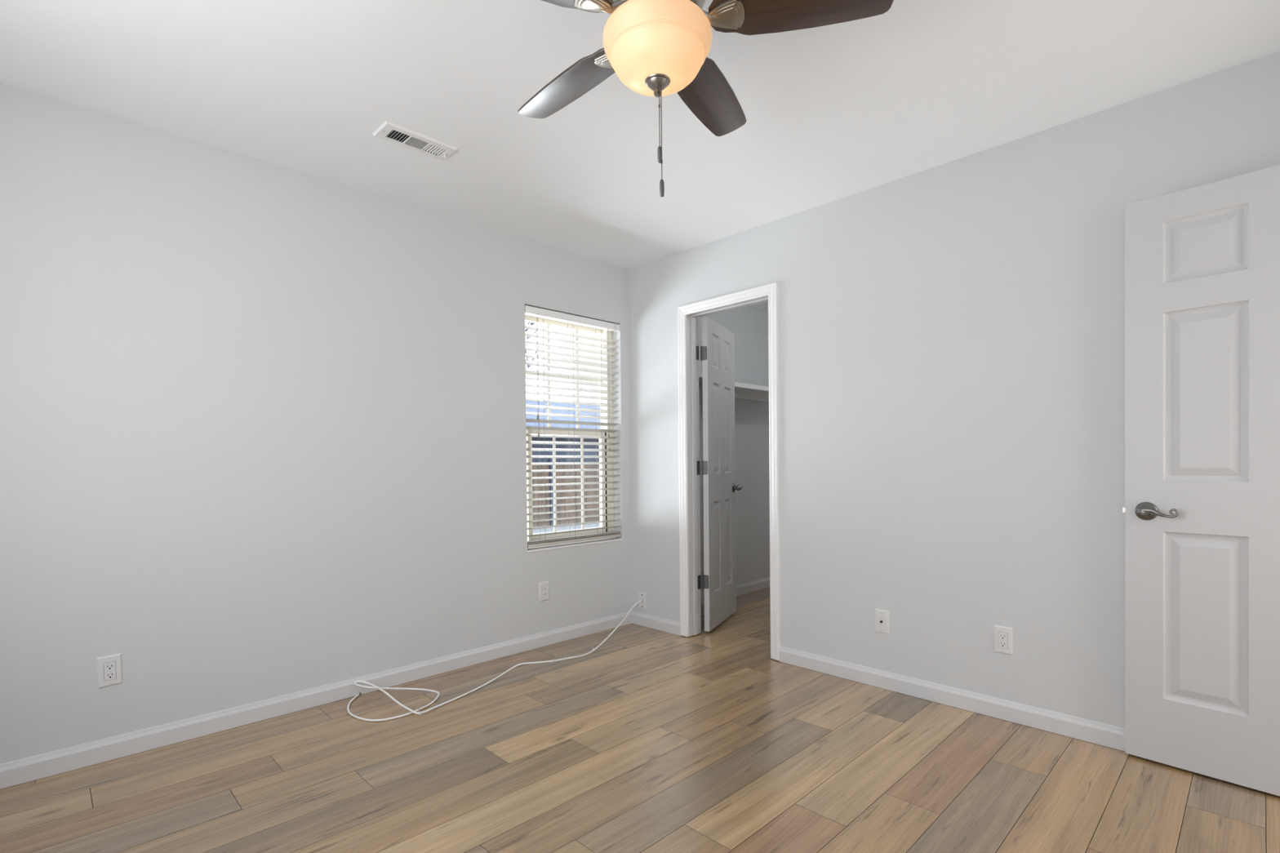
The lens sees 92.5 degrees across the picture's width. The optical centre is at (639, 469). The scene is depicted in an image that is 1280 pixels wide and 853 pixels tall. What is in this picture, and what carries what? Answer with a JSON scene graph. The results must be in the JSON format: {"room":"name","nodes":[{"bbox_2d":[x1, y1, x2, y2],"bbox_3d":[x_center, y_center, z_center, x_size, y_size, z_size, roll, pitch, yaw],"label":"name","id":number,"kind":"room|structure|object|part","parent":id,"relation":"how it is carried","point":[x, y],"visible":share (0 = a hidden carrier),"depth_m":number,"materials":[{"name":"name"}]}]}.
{"room":"empty bedroom","nodes":[
{"label":"empty bedroom","id":0,"kind":"room"},
{"bbox_2d":[0,83,769,764],"bbox_3d":[-0.682,-0.147,3.743,5.900,2.440,0.165,-1,1,-45],"label":"wall","id":1,"kind":"structure","parent":0,"point":[263,424],"depth_m":2.65,"materials":[{"name":"white paint"}]},
{"bbox_2d":[96,653,123,688],"bbox_3d":[-2.006,0.763,2.320,0.072,0.116,0.009,-3,2,-44],"label":"power outlet","id":2,"kind":"object","parent":1,"relation":"attached to","point":[109,668],"visible":1,"depth_m":2.32,"materials":[{"name":"white plastic"}]},
{"bbox_2d":[103,661,115,680],"bbox_3d":[-2.004,0.763,2.318,0.035,0.068,0.004,-1,1,-45],"label":"receptacle","id":3,"kind":"object","parent":2,"relation":"attached to","point":[109,667],"depth_m":2.32,"materials":[{"name":"white plastic"}]},
{"bbox_2d":[0,610,632,789],"bbox_3d":[-1.339,1.045,2.973,3.620,0.083,0.013,-1,1,-45],"label":"baseboard","id":4,"kind":"structure","parent":1,"relation":"attached to","point":[13,773],"depth_m":2.66,"materials":[{"name":"white paint"}]},
{"bbox_2d":[538,581,548,601],"bbox_3d":[-0.581,0.741,3.721,0.072,0.116,0.009,-1,1,-45],"label":"power outlet","id":5,"kind":"object","parent":1,"relation":"attached to","point":[543,586],"visible":1,"depth_m":3.71,"materials":[{"name":"white plastic"}]},
{"bbox_2d":[542,585,546,597],"bbox_3d":[-0.579,0.741,3.720,0.033,0.067,0.004,-1,1,-45],"label":"receptacle","id":6,"kind":"object","parent":5,"relation":"attached to","point":[544,587],"depth_m":3.72,"materials":[{"name":"white plastic"}]},
{"bbox_2d":[524,314,622,552],"bbox_3d":[-0.455,-0.248,3.958,0.767,1.475,0.166,-1,1,-45],"label":"window","id":7,"kind":"structure","parent":1,"relation":"in","point":[603,333],"depth_m":4.07,"materials":[{"name":"beige plastic"}]},
{"bbox_2d":[525,324,601,428],"bbox_3d":[-0.499,-0.591,3.995,0.659,0.670,0.004,-1,1,-45],"label":"grille","id":8,"kind":"object","parent":7,"relation":"attached to","point":[577,328],"depth_m":4.05,"materials":[{"name":"beige plastic"}]},
{"bbox_3d":[-0.502,-0.586,3.998,0.703,0.740,0.026,-1,1,-45],"label":"sash","id":9,"kind":"part","parent":7,"relation":"part of","materials":[{"name":"beige plastic"}]},
{"bbox_3d":[-0.470,0.093,3.979,0.627,0.708,0.032,-1,1,-45],"label":"sash","id":10,"kind":"part","parent":7,"relation":"part of","materials":[{"name":"beige plastic"}]},
{"bbox_2d":[552,437,584,532],"bbox_3d":[-0.462,0.090,3.981,0.245,0.613,0.003,-1,1,-45],"label":"grille","id":11,"kind":"object","parent":7,"relation":"attached to","point":[553,438],"depth_m":3.95,"materials":[{"name":"beige plastic"}]},
{"bbox_2d":[524,305,620,548],"bbox_3d":[-0.416,-0.258,3.918,0.760,1.446,0.077,-1,1,-45],"label":"window blind","id":12,"kind":"object","parent":7,"relation":"attached to","point":[529,310],"visible":0.88,"depth_m":3.90,"materials":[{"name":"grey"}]},
{"bbox_3d":[-0.617,-0.626,3.679,0.002,0.609,0.002,-1,1,-15],"label":"lift cord","id":13,"kind":"part","parent":12,"relation":"part of","materials":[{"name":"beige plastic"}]},
{"bbox_3d":[-0.611,-0.574,3.679,0.002,0.714,0.002,-1,1,-15],"label":"lift cord","id":14,"kind":"part","parent":12,"relation":"part of","materials":[{"name":"white fabric"}]},
{"bbox_3d":[-0.601,-0.241,3.751,0.002,1.382,0.055,-1,1,-45],"label":"ladder cord","id":15,"kind":"part","parent":12,"relation":"part of","materials":[{"name":"white fabric"}]},
{"bbox_3d":[-0.437,-0.244,3.912,0.002,1.382,0.055,-1,1,-45],"label":"ladder cord","id":16,"kind":"part","parent":12,"relation":"part of","materials":[{"name":"white fabric"}]},
{"bbox_3d":[-0.417,0.455,3.933,0.751,0.020,0.052,-1,1,-45],"label":"rail","id":17,"kind":"part","parent":12,"relation":"part of","materials":[{"name":"grey"}]},
{"bbox_3d":[-0.271,-0.247,4.076,0.002,1.382,0.055,-1,1,-45],"label":"ladder cord","id":18,"kind":"part","parent":12,"relation":"part of","materials":[{"name":"white fabric"}]},
{"bbox_3d":[-0.212,-0.586,4.077,0.002,0.704,0.002,-1,1,-45],"label":"lift cord","id":19,"kind":"part","parent":12,"relation":"part of","materials":[{"name":"white fabric"}]},
{"bbox_3d":[-0.205,-0.539,4.078,0.002,0.799,0.002,-1,1,-15],"label":"lift cord","id":20,"kind":"part","parent":12,"relation":"part of","materials":[{"name":"white fabric"}]},
{"bbox_3d":[-0.420,0.483,3.936,0.767,0.012,0.084,-1,1,-45],"label":"sill","id":21,"kind":"part","parent":7,"relation":"part of","materials":[{"name":"white paint"}]},
{"bbox_2d":[698,377,768,402],"bbox_3d":[0.812,-0.620,4.879,1.935,0.069,0.309,-1,1,-45],"label":"closet shelf","id":22,"kind":"object","parent":1,"relation":"attached to","point":[742,391],"visible":0.1,"depth_m":5.00,"materials":[{"name":"white paint"}]},
{"bbox_2d":[700,577,769,604],"bbox_3d":[0.722,1.005,5.001,1.935,0.083,0.013,-1,1,-45],"label":"baseboard","id":23,"kind":"structure","parent":1,"relation":"attached to","point":[746,588],"depth_m":5.21,"materials":[{"name":"white paint"}]},
{"bbox_2d":[0,0,1279,310],"bbox_3d":[1.135,-1.464,1.870,5.900,0.200,5.380,-1,1,-45],"label":"ceiling","id":24,"kind":"structure","parent":0,"point":[833,112],"depth_m":2.18,"materials":[{"name":"white paint"}]},
{"bbox_2d":[373,120,457,160],"bbox_3d":[-0.921,-1.341,2.526,0.305,0.023,0.135,-1,1,-45],"label":"ceiling vent","id":25,"kind":"object","parent":24,"relation":"in","point":[443,150],"visible":1,"depth_m":2.51,"materials":[{"name":"white metal"}]},
{"bbox_2d":[518,0,893,196],"bbox_3d":[0.013,-1.012,1.554,1.093,0.676,1.046,-1,1,-45],"label":"ceiling fan","id":26,"kind":"object","parent":24,"relation":"hanging from","point":[657,48],"visible":1,"depth_m":1.49,"materials":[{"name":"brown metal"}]},
{"bbox_3d":[-0.198,-1.109,1.769,0.136,0.006,0.434,-17,12,-43],"label":"blade","id":27,"kind":"part","parent":26,"relation":"part of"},
{"bbox_3d":[-0.267,-1.104,1.370,0.434,0.006,0.136,-1,13,-26],"label":"blade","id":28,"kind":"part","parent":26,"relation":"part of","materials":[{"name":"brown wood"}]},
{"bbox_3d":[0.043,-1.030,1.522,0.271,0.134,0.271,-1,1,-45],"label":"lamp shade","id":29,"kind":"part","parent":26,"relation":"part of","materials":[{"name":"white glass"}]},
{"bbox_3d":[0.048,-0.873,1.512,0.004,0.153,0.004,-1,1,-45],"label":"pull chain","id":30,"kind":"part","parent":26,"relation":"part of","materials":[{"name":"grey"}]},
{"bbox_3d":[0.053,-0.832,1.511,0.004,0.235,0.004,-1,1,-45],"label":"pull chain","id":31,"kind":"part","parent":26,"relation":"part of","materials":[{"name":"grey metal"}]},
{"bbox_3d":[0.204,-1.113,1.826,0.136,0.006,0.434,-14,-6,27],"label":"blade","id":32,"kind":"part","parent":26,"relation":"part of","materials":[{"name":"brown wood"}]},
{"bbox_3d":[0.382,-1.111,1.462,0.434,0.006,0.136,0,-11,10],"label":"blade","id":33,"kind":"part","parent":26,"relation":"part of","materials":[{"name":"brown wood"}]},
{"bbox_2d":[0,586,1279,852],"bbox_3d":[1.169,1.126,1.886,5.710,0.100,5.120,-1,1,-45],"label":"floor","id":34,"kind":"structure","parent":0,"point":[648,740],"depth_m":2.14,"materials":[{"name":"brown wood"}]},
{"bbox_2d":[346,600,641,721],"bbox_3d":[-0.588,0.988,3.391,1.946,0.174,0.461,-1,1,-45],"label":"cable","id":35,"kind":"object","parent":34,"relation":"on","point":[415,712],"visible":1,"depth_m":2.92,"materials":[{"name":"white plastic"}]},
{"bbox_2d":[629,50,1279,728],"bbox_3d":[1.204,-0.156,3.027,0.115,2.440,3.500,-1,1,-45],"label":"wall","id":36,"kind":"structure","parent":0,"point":[951,335],"depth_m":2.72,"materials":[{"name":"white paint"}]},
{"bbox_2d":[639,591,646,609],"bbox_3d":[0.014,0.894,4.168,0.010,0.110,0.068,-1,1,-45],"label":"cable plate","id":37,"kind":"object","parent":36,"relation":"attached to","point":[642,604],"visible":1,"depth_m":4.16,"materials":[{"name":"white plastic"}]},
{"bbox_2d":[631,611,680,635],"bbox_3d":[0.106,1.020,4.074,0.013,0.083,0.446,-1,1,-45],"label":"baseboard","id":38,"kind":"structure","parent":36,"relation":"attached to","point":[663,624],"depth_m":4.07,"materials":[{"name":"white paint"}]},
{"bbox_2d":[695,316,742,631],"bbox_3d":[0.556,0.029,4.185,0.098,2.025,0.651,0,1,28],"label":"door","id":39,"kind":"structure","parent":36,"relation":"in","point":[717,348],"depth_m":4.14,"materials":[{"name":"grey paint"}]},
{"bbox_3d":[0.708,0.133,4.418,0.049,0.041,0.041,0,1,25],"label":"knob","id":40,"kind":"part","parent":39,"relation":"part of","materials":[{"name":"grey metal"}]},
{"bbox_2d":[677,282,780,660],"bbox_3d":[0.549,0.013,3.684,0.133,2.087,0.729,-1,1,-45],"label":"door frame","id":41,"kind":"structure","parent":36,"relation":"attached to","point":[688,315],"depth_m":3.87,"materials":[{"name":"white paint"}]},
{"bbox_2d":[875,608,888,634],"bbox_3d":[1.173,0.741,2.981,0.017,0.114,0.070,-1,1,-45],"label":"plate","id":42,"kind":"object","parent":36,"relation":"attached to","point":[882,616],"visible":1,"depth_m":2.98,"materials":[{"name":"white plastic"}]},
{"bbox_2d":[778,646,1125,751],"bbox_3d":[1.585,1.023,2.571,0.013,0.083,2.313,-1,1,-45],"label":"baseboard","id":43,"kind":"structure","parent":36,"relation":"attached to","point":[1085,730],"depth_m":2.70,"materials":[{"name":"white paint"}]},
{"bbox_2d":[994,625,1013,655],"bbox_3d":[1.545,0.727,2.609,0.009,0.116,0.072,-1,1,-45],"label":"power outlet","id":44,"kind":"object","parent":36,"relation":"attached to","point":[1003,636],"visible":1,"depth_m":2.60,"materials":[{"name":"white plastic"}]},
{"bbox_2d":[998,631,1007,648],"bbox_3d":[1.544,0.727,2.607,0.004,0.067,0.033,-1,1,-45],"label":"receptacle","id":45,"kind":"object","parent":44,"relation":"attached to","point":[1002,636],"depth_m":2.61,"materials":[{"name":"white plastic"}]},
{"label":"outside","id":46,"kind":"structure","parent":0,"visible":0},
{"bbox_2d":[533,520,599,533],"bbox_3d":[-14.021,1.192,32.706,80.000,0.300,59.835,-1,1,-45],"label":"ground","id":47,"kind":"structure","parent":46,"point":[592,525],"depth_m":11.92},
{"bbox_2d":[524,320,546,368],"bbox_3d":[-6.916,-3.721,22.940,8.298,9.628,8.150,-1,1,-25],"label":"bare tree","id":48,"kind":"object","parent":47,"relation":"on","point":[531,323],"visible":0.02,"depth_m":24.30,"materials":[{"name":"plant"}]},
{"bbox_2d":[525,400,600,462],"bbox_3d":[-8.713,-1.263,28.690,43.000,4.600,8.200,-1,1,-45],"label":"house","id":49,"kind":"structure","parent":47,"relation":"on","point":[535,410],"depth_m":29.80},
{"bbox_2d":[532,451,599,527],"bbox_3d":[-0.097,0.360,13.946,18.910,1.505,0.110,-1,1,-45],"label":"fence","id":50,"kind":"object","parent":47,"relation":"on","point":[559,515],"visible":0.02,"depth_m":12.53,"materials":[{"name":"brown wood"}]},
{"bbox_3d":[-2.622,-0.175,11.475,2.350,0.218,0.050,-1,1,-45],"label":"lattice panel","id":51,"kind":"part","parent":50,"relation":"part of","materials":[{"name":"grey wood"}]},
{"bbox_3d":[-2.625,0.533,11.492,2.350,1.215,0.062,-1,1,-45],"label":"board panel","id":52,"kind":"part","parent":50,"relation":"part of","materials":[{"name":"brown wood"}]},
{"bbox_3d":[-1.772,0.392,12.298,0.110,1.505,0.110,-1,1,-45],"label":"fence post","id":53,"kind":"part","parent":50,"relation":"part of","materials":[{"name":"grey"}]},
{"bbox_3d":[-0.947,-0.207,13.123,2.350,0.218,0.050,-1,1,-45],"label":"lattice panel","id":54,"kind":"part","parent":50,"relation":"part of","materials":[{"name":"grey wood"}]},
{"bbox_3d":[-0.950,0.501,13.140,2.350,1.215,0.062,-1,1,-45],"label":"board panel","id":55,"kind":"part","parent":50,"relation":"part of","materials":[{"name":"brown wood"}]},
{"bbox_3d":[1.140,-0.129,0.429,3.850,2.440,0.115,-1,1,-45],"label":"wall","id":56,"kind":"structure","parent":0,"visible":0},
{"bbox_2d":[1122,164,1279,796],"bbox_3d":[2.045,0.041,1.980,0.104,2.032,0.784,-1,1,-41],"label":"door","id":57,"kind":"structure","parent":56,"relation":"in","point":[1202,509],"depth_m":2.10,"materials":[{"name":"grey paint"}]},
{"bbox_3d":[1.836,0.152,2.170,0.034,0.034,0.112,-1,1,-41],"label":"lever handle","id":58,"kind":"part","parent":57,"relation":"part of","materials":[{"name":"grey metal"}]}
]}

